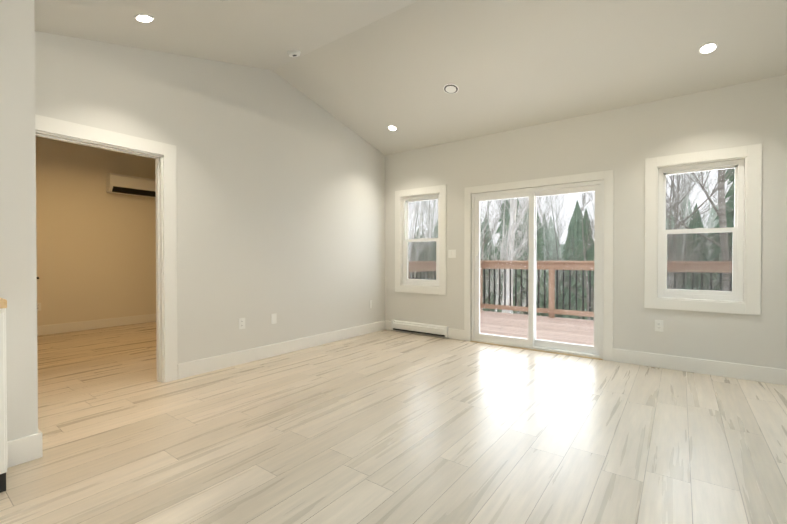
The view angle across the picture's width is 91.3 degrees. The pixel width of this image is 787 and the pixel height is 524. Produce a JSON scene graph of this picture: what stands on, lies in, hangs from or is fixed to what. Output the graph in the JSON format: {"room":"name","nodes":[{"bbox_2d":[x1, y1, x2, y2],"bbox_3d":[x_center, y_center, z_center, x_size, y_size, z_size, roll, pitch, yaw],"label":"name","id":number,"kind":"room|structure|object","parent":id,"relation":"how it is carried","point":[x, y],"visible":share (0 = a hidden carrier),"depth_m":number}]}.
{"room":"empty living room","nodes":[
{"label":"empty living room","id":0,"kind":"room"},
{"bbox_2d":[0,0,37,440],"bbox_3d":[-2.392,-0.282,2.354,0.850,2.770,0.150,0,1,37],"label":"wall","id":1,"kind":"structure","parent":0,"point":[18,272],"depth_m":2.10},
{"bbox_2d":[11,429,42,461],"bbox_3d":[-2.336,1.032,2.414,0.850,0.140,0.038,0,1,37],"label":"baseboard","id":2,"kind":"structure","parent":1,"relation":"attached to","point":[24,449],"depth_m":2.14},
{"bbox_2d":[36,136,155,325],"bbox_3d":[-5.054,-0.583,5.866,0.120,3.305,6.250,0,1,37],"label":"wall","id":3,"kind":"structure","parent":0,"point":[96,249],"depth_m":6.10},
{"bbox_2d":[37,303,40,310],"bbox_3d":[-5.178,0.652,5.603,0.010,0.115,0.072,0,1,37],"label":"outlet","id":4,"kind":"object","parent":3,"relation":"attached to","point":[38,306],"visible":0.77,"depth_m":5.61},
{"bbox_2d":[37,314,155,335],"bbox_3d":[-4.999,1.000,5.840,0.019,0.140,6.250,0,1,37],"label":"baseboard","id":5,"kind":"structure","parent":3,"relation":"attached to","point":[111,322],"depth_m":6.13},
{"bbox_2d":[106,173,155,197],"bbox_3d":[-4.355,-1.286,6.529,0.200,0.301,0.820,0,1,37],"label":"air conditioner","id":6,"kind":"object","parent":3,"relation":"attached to","point":[128,185],"visible":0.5,"depth_m":6.38},
{"bbox_2d":[35,31,384,363],"bbox_3d":[-2.047,-0.562,3.626,0.120,3.305,6.250,0,1,37],"label":"wall","id":7,"kind":"structure","parent":0,"point":[281,197],"depth_m":4.13},
{"bbox_2d":[35,114,177,382],"bbox_3d":[-2.397,0.013,3.161,0.156,2.164,1.111,0,1,37],"label":"door frame","id":8,"kind":"structure","parent":7,"relation":"attached to","point":[163,155],"depth_m":3.48},
{"bbox_2d":[239,318,244,328],"bbox_3d":[-1.616,0.656,4.108,0.010,0.115,0.072,0,1,37],"label":"outlet","id":9,"kind":"object","parent":7,"relation":"attached to","point":[241,323],"visible":1,"depth_m":4.10},
{"bbox_2d":[271,313,276,323],"bbox_3d":[-1.378,0.653,4.430,0.006,0.115,0.072,0,1,37],"label":"outlet","id":10,"kind":"object","parent":7,"relation":"attached to","point":[273,318],"visible":1,"depth_m":4.42},
{"bbox_2d":[177,320,386,378],"bbox_3d":[-1.065,1.010,4.842,0.019,0.140,3.150,0,1,37],"label":"baseboard","id":11,"kind":"structure","parent":7,"relation":"attached to","point":[187,369],"depth_m":4.36},
{"bbox_2d":[0,322,786,523],"bbox_3d":[-1.405,1.155,3.164,9.220,0.120,6.550,0,1,37],"label":"floor","id":12,"kind":"structure","parent":0,"point":[385,426],"depth_m":2.39},
{"bbox_2d":[0,298,6,491],"bbox_3d":[-2.481,0.642,1.923,1.192,0.930,0.622,0,1,37],"label":"base cabinet","id":13,"kind":"object","parent":12,"relation":"on","point":[3,420],"visible":1,"depth_m":1.82},
{"bbox_2d":[34,0,786,155],"bbox_3d":[-1.405,-1.978,3.135,9.220,0.722,6.550,0,1,37],"label":"ceiling","id":14,"kind":"structure","parent":0,"point":[369,71],"depth_m":3.51},
{"bbox_2d":[134,14,153,21],"bbox_3d":[-1.831,-1.790,2.825,0.124,0.038,0.122,0,1,37],"label":"recessed light","id":15,"kind":"object","parent":14,"relation":"in","point":[143,17],"visible":0.98,"depth_m":2.81},
{"bbox_2d":[287,49,300,56],"bbox_3d":[-1.018,-2.135,3.938,0.132,0.062,0.131,0,1,37],"label":"smoke detector","id":16,"kind":"object","parent":14,"relation":"attached to","point":[294,53],"visible":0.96,"depth_m":3.90},
{"bbox_2d":[388,125,396,130],"bbox_3d":[-0.016,-1.823,5.236,0.124,0.038,0.122,0,1,37],"label":"recessed light","id":17,"kind":"object","parent":14,"relation":"in","point":[392,128],"visible":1,"depth_m":5.22},
{"bbox_2d":[443,83,458,93],"bbox_3d":[0.635,-1.914,4.251,0.170,0.049,0.167,0,1,37],"label":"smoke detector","id":18,"kind":"object","parent":14,"relation":"in","point":[450,88],"visible":1,"depth_m":4.24},
{"bbox_2d":[699,42,717,53],"bbox_3d":[2.655,-1.804,3.246,0.124,0.038,0.122,0,1,37],"label":"recessed light","id":19,"kind":"object","parent":14,"relation":"in","point":[706,48],"visible":1,"depth_m":3.24},
{"bbox_2d":[385,74,786,368],"bbox_3d":[0.506,-0.329,5.716,9.220,2.800,0.150,0,1,37],"label":"wall","id":20,"kind":"structure","parent":0,"point":[623,143],"depth_m":4.08},
{"bbox_2d":[391,320,448,337],"bbox_3d":[0.372,0.979,5.691,0.970,0.150,0.068,0,1,37],"label":"electric baseboard heater","id":21,"kind":"object","parent":20,"relation":"attached to","point":[427,329],"visible":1,"depth_m":5.65},
{"bbox_2d":[403,194,438,285],"bbox_3d":[0.435,-0.316,5.769,0.666,1.332,0.080,0,1,37],"label":"window","id":22,"kind":"structure","parent":20,"relation":"in","point":[415,280],"depth_m":5.81},
{"bbox_2d":[387,321,463,339],"bbox_3d":[0.430,1.002,5.682,1.355,0.140,0.016,0,1,37],"label":"baseboard","id":23,"kind":"structure","parent":20,"relation":"attached to","point":[457,334],"depth_m":5.38},
{"bbox_2d":[448,250,455,257],"bbox_3d":[0.818,-0.116,5.384,0.118,0.115,0.014,0,1,37],"label":"rocker light switch","id":24,"kind":"object","parent":20,"relation":"attached to","point":[451,253],"visible":1,"depth_m":5.38},
{"bbox_2d":[470,341,602,359],"bbox_3d":[1.684,1.077,4.742,1.589,0.006,0.043,0,1,37],"label":"sill","id":25,"kind":"structure","parent":20,"relation":"attached to","point":[538,350],"depth_m":4.67},
{"bbox_2d":[471,180,603,358],"bbox_3d":[1.724,0.082,4.786,1.591,1.996,0.153,0,1,37],"label":"sliding patio door","id":26,"kind":"structure","parent":20,"relation":"in","point":[532,341],"depth_m":4.75},
{"bbox_2d":[655,320,662,331],"bbox_3d":[2.736,0.658,3.965,0.072,0.115,0.010,0,1,37],"label":"outlet","id":27,"kind":"object","parent":20,"relation":"attached to","point":[658,325],"visible":1,"depth_m":3.96},
{"bbox_2d":[613,348,786,384],"bbox_3d":[3.200,1.021,3.617,1.996,0.140,0.019,0,1,37],"label":"baseboard","id":28,"kind":"structure","parent":20,"relation":"attached to","point":[710,367],"depth_m":3.74},
{"label":"outside","id":29,"kind":"structure","parent":0,"visible":0},
{"bbox_3d":[23.342,9.779,54.438,160.000,13.130,105.080,0,1,37],"label":"ground","id":30,"kind":"structure","parent":29,"visible":0},
{"bbox_2d":[413,211,703,319],"bbox_3d":[12.620,1.170,48.460,62.357,19.610,48.266,0,1,37],"label":"trees","id":31,"kind":"object","parent":30,"relation":"on","point":[540,242],"depth_m":26.18},
{"bbox_2d":[408,260,731,345],"bbox_3d":[3.223,1.832,5.684,5.600,3.680,2.988,0,1,37],"label":"deck","id":32,"kind":"object","parent":30,"relation":"on","point":[548,325],"depth_m":7.15},
{"bbox_2d":[408,168,734,319],"bbox_3d":[6.668,-3.494,32.709,44.325,23.451,38.244,0,1,37],"label":"trees","id":33,"kind":"object","parent":30,"relation":"on","point":[722,216],"depth_m":13.64},
{"bbox_2d":[411,168,734,319],"bbox_3d":[12.138,0.595,46.615,59.327,20.866,50.784,0,1,37],"label":"spruce trees","id":34,"kind":"object","parent":30,"relation":"on","point":[694,225],"depth_m":23.97},
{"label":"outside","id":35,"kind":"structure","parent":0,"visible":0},
{"bbox_2d":[428,244,564,312],"bbox_3d":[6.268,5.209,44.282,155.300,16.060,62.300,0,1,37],"label":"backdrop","id":36,"kind":"structure","parent":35,"point":[561,248],"depth_m":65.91}
]}

